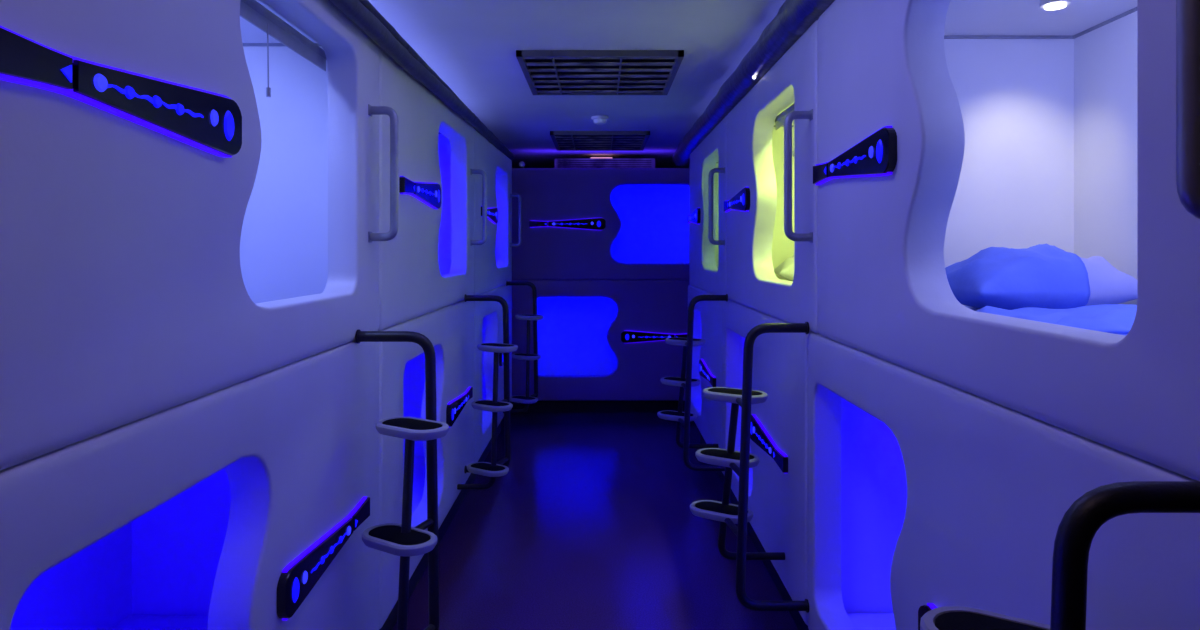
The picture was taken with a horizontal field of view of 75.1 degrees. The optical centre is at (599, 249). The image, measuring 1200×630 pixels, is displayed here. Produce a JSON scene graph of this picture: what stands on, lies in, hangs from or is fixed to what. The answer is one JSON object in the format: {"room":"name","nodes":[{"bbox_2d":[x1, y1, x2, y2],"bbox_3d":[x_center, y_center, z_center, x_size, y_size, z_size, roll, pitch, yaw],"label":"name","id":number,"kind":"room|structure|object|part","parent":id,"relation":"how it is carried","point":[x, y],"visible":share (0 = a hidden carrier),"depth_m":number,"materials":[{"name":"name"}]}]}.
{"room":"capsule hotel","nodes":[
{"label":"capsule hotel","id":0,"kind":"room"},
{"bbox_2d":[368,0,785,167],"bbox_3d":[0.000,-1.025,3.250,4.200,0.050,12.700,0,0,0],"label":"ceiling","id":1,"kind":"structure","parent":0,"point":[471,45],"depth_m":3.87,"materials":[{"name":"paint"}]},
{"bbox_2d":[516,50,683,94],"bbox_3d":[0.000,-0.984,4.390,0.840,0.031,0.980,0,0,0],"label":"ceiling vent","id":2,"kind":"object","parent":1,"relation":"in","point":[546,72],"visible":1,"depth_m":4.27,"materials":[{"name":"metal"}]},
{"bbox_2d":[550,131,649,150],"bbox_3d":[0.000,-0.984,7.075,0.840,0.031,1.050,0,0,0],"label":"ceiling vent","id":3,"kind":"object","parent":1,"relation":"in","point":[562,140],"visible":1,"depth_m":7.04,"materials":[{"name":"metal"}]},
{"bbox_2d":[591,116,608,124],"bbox_3d":[0.000,-0.971,5.860,0.130,0.057,0.130,0,0,0],"label":"smoke detector","id":4,"kind":"object","parent":1,"relation":"attached to","point":[599,120],"visible":1,"depth_m":5.82,"materials":[{"name":"white plastic"}]},
{"bbox_2d":[392,412,797,629],"bbox_3d":[0.000,1.670,3.250,4.200,0.050,12.700,0,0,0],"label":"floor","id":5,"kind":"structure","parent":0,"point":[591,524],"depth_m":4.36,"materials":[{"name":"plastic"}]},
{"bbox_2d":[379,422,500,629],"bbox_3d":[-1.310,1.522,3.900,0.820,0.245,6.360,0,0,0],"label":"trim","id":6,"kind":"structure","parent":5,"relation":"on","point":[390,622],"depth_m":4.37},
{"bbox_2d":[0,340,378,629],"bbox_3d":[-1.247,0.850,1.788,0.946,1.098,2.123,0,0,0],"label":"capsule","id":7,"kind":"object","parent":6,"relation":"on","point":[249,504],"visible":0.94,"depth_m":2.02,"materials":[{"name":"white plastic"}]},
{"bbox_2d":[111,615,207,629],"bbox_3d":[-1.308,1.325,1.788,0.785,0.077,2.025,0,0,0],"label":"mattress","id":8,"kind":"object","parent":7,"relation":"in","point":[131,622],"visible":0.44,"depth_m":2.70,"materials":[{"name":"fabric"}]},
{"bbox_2d":[0,0,397,469],"bbox_3d":[-1.210,-0.260,1.788,1.020,1.118,2.123,0,0,0],"label":"capsule","id":9,"kind":"object","parent":7,"relation":"on","point":[189,189],"visible":0.98,"depth_m":1.45,"materials":[{"name":"white plastic"}]},
{"bbox_2d":[60,65,71,82],"bbox_3d":[-0.777,-0.259,1.135,0.002,0.026,0.022,0,0,0],"label":"light","id":10,"kind":"object","parent":9,"relation":"attached to","point":[65,70],"depth_m":1.13,"materials":[{"name":"blue plastic"}]},
{"bbox_2d":[94,74,107,91],"bbox_3d":[-0.775,-0.260,1.213,0.004,0.028,0.032,0,0,0],"label":"indicator light","id":11,"kind":"object","parent":9,"relation":"attached to","point":[100,80],"depth_m":1.21,"materials":[{"name":"blue plastic"}]},
{"bbox_2d":[125,86,134,98],"bbox_3d":[-0.775,-0.260,1.288,0.004,0.022,0.026,0,0,0],"label":"indicator light","id":12,"kind":"object","parent":9,"relation":"on","point":[129,90],"depth_m":1.28,"materials":[{"name":"blue plastic"}]},
{"bbox_3d":[-0.789,-0.260,1.429,0.022,0.119,0.531,0,0,0],"label":"control panel","id":13,"kind":"part","parent":9,"relation":"part of","materials":[{"name":"black plastic"}]},
{"bbox_2d":[153,95,161,107],"bbox_3d":[-0.775,-0.260,1.367,0.004,0.022,0.026,0,0,0],"label":"indicator light","id":14,"kind":"object","parent":9,"relation":"on","point":[157,99],"depth_m":1.36,"materials":[{"name":"blue plastic"}]},
{"bbox_2d":[176,103,184,114],"bbox_3d":[-0.775,-0.260,1.442,0.004,0.022,0.026,0,0,0],"label":"indicator light","id":15,"kind":"object","parent":9,"relation":"on","point":[180,107],"depth_m":1.44,"materials":[{"name":"blue plastic"}]},
{"bbox_2d":[255,0,271,9],"bbox_3d":[-1.030,-0.735,2.160,0.100,0.023,0.400,0,0,0],"label":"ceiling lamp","id":16,"kind":"object","parent":9,"relation":"on","point":[258,1],"depth_m":2.30,"materials":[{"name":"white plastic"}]},
{"bbox_3d":[-0.910,-0.522,2.140,0.012,0.205,0.012,0,0,0],"label":"pull cord","id":17,"kind":"part","parent":9,"relation":"part of","materials":[{"name":"grey metal"}]},
{"bbox_3d":[-1.300,-0.740,1.788,0.780,0.010,2.055,0,0,0],"label":"ceiling trim","id":18,"kind":"part","parent":9,"relation":"part of","materials":[{"name":"white plastic"}]},
{"bbox_2d":[241,0,326,59],"bbox_3d":[-0.935,-0.645,2.180,0.052,0.052,0.840,0,0,0],"label":"roller blind","id":19,"kind":"object","parent":9,"relation":"hanging from","point":[252,9],"depth_m":2.23,"materials":[{"name":"white fabric"}]},
{"bbox_3d":[-0.750,-0.265,2.710,0.100,0.469,0.029,0,0,0],"label":"handle","id":20,"kind":"part","parent":9,"relation":"part of","materials":[{"name":"grey metal"}]},
{"bbox_3d":[-0.789,0.868,2.196,0.022,0.119,0.531,0,0,0],"label":"control panel","id":21,"kind":"part","parent":7,"relation":"part of","materials":[{"name":"black plastic"}]},
{"bbox_2d":[355,329,448,629],"bbox_3d":[-0.636,0.803,2.409,0.326,1.082,0.368,0,0,0],"label":"step ladder","id":22,"kind":"object","parent":7,"relation":"attached to","point":[403,540],"visible":1,"depth_m":2.45,"materials":[{"name":"black metal"}]},
{"bbox_2d":[379,300,473,628],"bbox_3d":[-1.247,0.850,3.913,0.946,1.098,2.123,0,0,0],"label":"capsule","id":23,"kind":"object","parent":6,"relation":"on","point":[450,329],"visible":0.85,"depth_m":3.99,"materials":[{"name":"white plastic"}]},
{"bbox_2d":[403,456,425,513],"bbox_3d":[-1.308,1.325,3.913,0.785,0.077,2.025,0,0,0],"label":"mattress","id":24,"kind":"object","parent":23,"relation":"in","point":[419,472],"visible":0.05,"depth_m":4.37,"materials":[{"name":"fabric"}]},
{"bbox_2d":[378,47,486,330],"bbox_3d":[-1.210,-0.260,3.913,1.020,1.118,2.123,0,0,0],"label":"capsule","id":25,"kind":"object","parent":23,"relation":"on","point":[428,266],"visible":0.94,"depth_m":3.54,"materials":[{"name":"white plastic"}]},
{"bbox_2d":[359,0,467,107],"bbox_3d":[-0.800,-0.839,3.674,0.035,0.037,6.754,0,0,0],"label":"cable","id":26,"kind":"object","parent":25,"relation":"on","point":[366,3],"visible":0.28,"depth_m":3.08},
{"bbox_2d":[329,0,513,159],"bbox_3d":[-0.772,-0.794,3.676,0.094,0.169,6.755,0,0,0],"label":"hose","id":27,"kind":"object","parent":25,"relation":"attached to","point":[354,10],"visible":0.99,"depth_m":3.00,"materials":[{"name":"black plastic"}]},
{"bbox_3d":[-0.789,-0.260,3.554,0.022,0.119,0.531,0,0,0],"label":"control panel","id":28,"kind":"part","parent":25,"relation":"part of","materials":[{"name":"black plastic"}]},
{"bbox_3d":[-0.750,-0.265,4.835,0.100,0.469,0.029,0,0,0],"label":"handle","id":29,"kind":"part","parent":25,"relation":"part of","materials":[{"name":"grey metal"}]},
{"bbox_3d":[-0.789,0.868,4.321,0.022,0.119,0.531,0,0,0],"label":"control panel","id":30,"kind":"part","parent":23,"relation":"part of","materials":[{"name":"black plastic"}]},
{"bbox_2d":[457,294,517,489],"bbox_3d":[-0.636,0.803,4.459,0.326,1.082,0.368,0,0,0],"label":"step ladder","id":31,"kind":"object","parent":23,"relation":"attached to","point":[493,469],"visible":1,"depth_m":4.46,"materials":[{"name":"black metal"}]},
{"bbox_3d":[-0.664,0.792,4.620,0.270,1.050,0.035,0,0,0],"label":"rail","id":32,"kind":"part","parent":31,"relation":"part of","materials":[{"name":"black metal"}]},
{"bbox_2d":[474,285,511,462],"bbox_3d":[-1.247,0.850,6.037,0.946,1.098,2.123,0,0,0],"label":"capsule","id":33,"kind":"object","parent":6,"relation":"on","point":[488,315],"visible":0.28,"depth_m":6.04,"materials":[{"name":"white plastic"}]},
{"bbox_2d":[482,394,485,415],"bbox_3d":[-1.308,1.325,6.037,0.785,0.077,2.025,0,0,0],"label":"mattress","id":34,"kind":"object","parent":33,"relation":"in","point":[483,395],"visible":0.02,"depth_m":6.80,"materials":[{"name":"fabric"}]},
{"bbox_2d":[474,129,520,294],"bbox_3d":[-1.210,-0.260,6.037,1.020,1.118,2.123,0,0,0],"label":"capsule","id":35,"kind":"object","parent":33,"relation":"on","point":[493,258],"visible":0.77,"depth_m":5.80,"materials":[{"name":"white plastic"}]},
{"bbox_3d":[-0.789,-0.260,5.679,0.022,0.119,0.531,0,0,0],"label":"control panel","id":36,"kind":"part","parent":35,"relation":"part of","materials":[{"name":"black plastic"}]},
{"bbox_3d":[-0.750,-0.265,6.960,0.100,0.469,0.029,0,0,0],"label":"handle","id":37,"kind":"part","parent":35,"relation":"part of","materials":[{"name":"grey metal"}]},
{"bbox_3d":[-0.789,0.868,6.446,0.022,0.119,0.531,0,0,0],"label":"control panel","id":38,"kind":"part","parent":33,"relation":"part of","materials":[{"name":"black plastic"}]},
{"bbox_2d":[503,281,543,412],"bbox_3d":[-0.636,0.803,6.509,0.326,1.082,0.368,0,0,0],"label":"step ladder","id":39,"kind":"object","parent":33,"relation":"attached to","point":[518,399],"visible":0.96,"depth_m":6.52,"materials":[{"name":"black metal"}]},
{"bbox_2d":[512,401,684,411],"bbox_3d":[0.140,1.577,8.310,2.080,0.135,0.820,0,0,0],"label":"trim","id":40,"kind":"structure","parent":5,"relation":"on","point":[539,406],"depth_m":7.90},
{"bbox_2d":[512,280,689,400],"bbox_3d":[0.142,0.905,8.247,2.113,1.208,0.946,0,0,0],"label":"capsule","id":41,"kind":"object","parent":40,"relation":"on","point":[598,340],"visible":0.79,"depth_m":7.80,"materials":[{"name":"plastic"}]},
{"bbox_2d":[512,168,688,279],"bbox_3d":[0.142,-0.260,8.210,2.113,1.118,1.020,0,0,0],"label":"capsule","id":42,"kind":"object","parent":41,"relation":"on","point":[577,223],"visible":0.7,"depth_m":7.80,"materials":[{"name":"plastic"}]},
{"bbox_3d":[-0.229,-0.260,7.789,0.569,0.119,0.022,0,0,0],"label":"control panel","id":43,"kind":"part","parent":42,"relation":"part of","materials":[{"name":"black plastic"}]},
{"bbox_2d":[554,157,654,167],"bbox_3d":[0.050,-0.895,8.246,1.040,0.149,0.448,0,0,0],"label":"air conditioner","id":44,"kind":"object","parent":42,"relation":"on","point":[592,162],"visible":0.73,"depth_m":8.03,"materials":[{"name":"metal"}]},
{"bbox_3d":[0.476,0.868,7.789,0.531,0.119,0.022,0,0,0],"label":"control panel","id":45,"kind":"part","parent":41,"relation":"part of","materials":[{"name":"black plastic"}]},
{"bbox_2d":[700,433,808,629],"bbox_3d":[1.260,1.522,3.775,0.800,0.245,5.850,0,0,0],"label":"trim","id":46,"kind":"structure","parent":5,"relation":"on","point":[799,622],"depth_m":3.91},
{"bbox_2d":[688,285,723,473],"bbox_3d":[1.207,0.850,5.805,0.946,1.098,1.948,0,0,0],"label":"capsule","id":47,"kind":"object","parent":46,"relation":"on","point":[707,359],"visible":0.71,"depth_m":5.46,"materials":[{"name":"white plastic"}]},
{"bbox_3d":[0.749,0.868,5.544,0.022,0.119,0.531,0,0,0],"label":"control panel","id":48,"kind":"part","parent":47,"relation":"part of","materials":[{"name":"black plastic"}]},
{"bbox_2d":[687,116,726,294],"bbox_3d":[1.170,-0.260,5.675,1.020,1.118,1.948,0,0,0],"label":"capsule","id":49,"kind":"object","parent":47,"relation":"on","point":[707,218],"visible":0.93,"depth_m":5.78,"materials":[{"name":"white plastic"}]},
{"bbox_3d":[0.749,-0.260,6.161,0.022,0.119,0.531,0,0,0],"label":"control panel","id":50,"kind":"part","parent":49,"relation":"part of","materials":[{"name":"black plastic"}]},
{"bbox_3d":[0.710,-0.265,4.750,0.100,0.469,0.029,0,0,0],"label":"handle","id":51,"kind":"part","parent":49,"relation":"part of","materials":[{"name":"grey metal"}]},
{"bbox_2d":[673,0,834,165],"bbox_3d":[0.785,-0.904,3.568,0.189,0.170,8.343,0,0,0],"label":"air duct","id":52,"kind":"object","parent":49,"relation":"on","point":[793,18],"visible":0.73,"depth_m":3.59,"materials":[{"name":"metal"}]},
{"bbox_2d":[723,300,811,624],"bbox_3d":[1.207,0.850,3.855,0.946,1.098,1.948,0,0,0],"label":"capsule","id":53,"kind":"object","parent":46,"relation":"on","point":[777,490],"visible":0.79,"depth_m":3.36,"materials":[{"name":"white plastic"}]},
{"bbox_2d":[657,294,727,470],"bbox_3d":[0.561,0.792,4.826,0.396,1.060,0.398,0,0,0],"label":"step ladder","id":54,"kind":"object","parent":53,"relation":"attached to","point":[684,418],"visible":0.96,"depth_m":4.65,"materials":[{"name":"black metal"}]},
{"bbox_3d":[0.627,0.792,4.650,0.264,1.050,0.035,0,0,0],"label":"rail","id":55,"kind":"part","parent":54,"relation":"part of","materials":[{"name":"black metal"}]},
{"bbox_2d":[690,322,808,612],"bbox_3d":[0.561,0.792,3.026,0.396,1.060,0.398,0,0,0],"label":"step ladder","id":56,"kind":"object","parent":53,"relation":"attached to","point":[739,462],"visible":1,"depth_m":2.85,"materials":[{"name":"black metal"}]},
{"bbox_3d":[0.627,0.792,2.850,0.264,1.050,0.035,0,0,0],"label":"rail","id":57,"kind":"part","parent":56,"relation":"part of","materials":[{"name":"black metal"}]},
{"bbox_3d":[0.749,0.868,3.594,0.022,0.119,0.531,0,0,0],"label":"control panel","id":58,"kind":"part","parent":53,"relation":"part of","materials":[{"name":"black plastic"}]},
{"bbox_2d":[724,20,818,333],"bbox_3d":[1.170,-0.260,3.725,1.020,1.118,1.948,0,0,0],"label":"capsule","id":59,"kind":"object","parent":53,"relation":"on","point":[770,206],"visible":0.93,"depth_m":3.79,"materials":[{"name":"white plastic"}]},
{"bbox_3d":[0.749,-0.260,4.211,0.022,0.119,0.531,0,0,0],"label":"control panel","id":60,"kind":"part","parent":59,"relation":"part of","materials":[{"name":"black plastic"}]},
{"bbox_2d":[775,104,793,122],"bbox_3d":[0.895,-0.645,3.460,0.052,0.052,0.840,0,0,0],"label":"roller blind","id":61,"kind":"object","parent":59,"relation":"hanging from","point":[780,118],"depth_m":3.70,"materials":[{"name":"white fabric"}]},
{"bbox_3d":[0.710,-0.265,2.800,0.100,0.469,0.029,0,0,0],"label":"handle","id":62,"kind":"part","parent":59,"relation":"part of","materials":[{"name":"grey metal"}]},
{"bbox_3d":[1.258,0.226,3.725,0.765,0.077,1.850,0,0,0],"label":"mattress","id":63,"kind":"object","parent":59,"relation":"in","visible":0},
{"bbox_2d":[774,255,793,280],"bbox_3d":[1.250,0.095,4.420,0.520,0.192,0.360,0,0,6],"label":"pillow","id":64,"kind":"object","parent":63,"relation":"on","point":[785,269],"visible":0.16,"depth_m":4.32,"materials":[{"name":"fabric"}]},
{"bbox_2d":[807,332,1199,629],"bbox_3d":[1.207,0.850,1.905,0.946,1.098,1.948,0,0,0],"label":"capsule","id":65,"kind":"object","parent":46,"relation":"on","point":[925,494],"visible":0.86,"depth_m":1.68,"materials":[{"name":"white plastic"}]},
{"bbox_2d":[847,613,895,629],"bbox_3d":[1.258,1.325,1.905,0.765,0.077,1.850,0,0,0],"label":"mattress","id":66,"kind":"object","parent":65,"relation":"in","point":[862,621],"visible":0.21,"depth_m":2.73,"materials":[{"name":"fabric"}]},
{"bbox_3d":[0.749,0.868,1.544,0.022,0.119,0.531,0,0,0],"label":"control panel","id":67,"kind":"part","parent":65,"relation":"part of","materials":[{"name":"black plastic"}]},
{"bbox_2d":[813,0,1199,480],"bbox_3d":[1.170,-0.260,1.775,1.020,1.118,1.948,0,0,0],"label":"capsule","id":68,"kind":"object","parent":65,"relation":"on","point":[949,131],"visible":1,"depth_m":2.03,"materials":[{"name":"white plastic"}]},
{"bbox_3d":[0.749,-0.260,2.261,0.022,0.119,0.531,0,0,0],"label":"control panel","id":69,"kind":"part","parent":68,"relation":"part of","materials":[{"name":"black plastic"}]},
{"bbox_3d":[1.260,-0.740,1.775,0.780,0.010,1.880,0,0,0],"label":"ceiling trim","id":70,"kind":"part","parent":68,"relation":"part of","materials":[{"name":"white plastic"}]},
{"bbox_2d":[965,306,1126,335],"bbox_3d":[1.258,0.226,1.775,0.765,0.077,1.850,0,0,0],"label":"mattress","id":71,"kind":"object","parent":68,"relation":"in","point":[969,307],"visible":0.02,"depth_m":2.53,"materials":[{"name":"fabric"}]},
{"bbox_2d":[945,243,1136,309],"bbox_3d":[1.343,0.085,2.420,0.574,0.211,0.369,0,0,-6],"label":"blanket","id":72,"kind":"object","parent":71,"relation":"on","point":[1048,276],"visible":0.77,"depth_m":2.28,"materials":[{"name":"fabric"}]},
{"bbox_2d":[1080,256,1136,305],"bbox_3d":[1.345,0.090,2.420,0.570,0.202,0.360,0,0,-6],"label":"pillow","id":73,"kind":"object","parent":71,"relation":"on","point":[1101,282],"depth_m":2.28,"materials":[{"name":"fabric"}]},
{"bbox_2d":[1040,0,1070,9],"bbox_3d":[1.360,-0.736,2.330,0.079,0.022,0.079,0,0,0],"label":"spot lamp","id":74,"kind":"object","parent":68,"relation":"on","point":[1044,4],"depth_m":2.32,"materials":[{"name":"white glass"}]},
{"bbox_3d":[0.710,-0.265,0.890,0.100,0.469,0.029,0,0,0],"label":"handle","id":75,"kind":"part","parent":68,"relation":"part of","materials":[{"name":"grey metal"}]},
{"bbox_2d":[920,481,1199,629],"bbox_3d":[0.561,0.792,1.076,0.396,1.060,0.398,0,0,0],"label":"step ladder","id":76,"kind":"object","parent":65,"relation":"attached to","point":[1076,531],"visible":1,"depth_m":0.89,"materials":[{"name":"black metal"}]},
{"bbox_3d":[0.627,0.792,0.900,0.264,1.050,0.035,0,0,0],"label":"rail","id":77,"kind":"part","parent":76,"relation":"part of","materials":[{"name":"black metal"}]}
]}

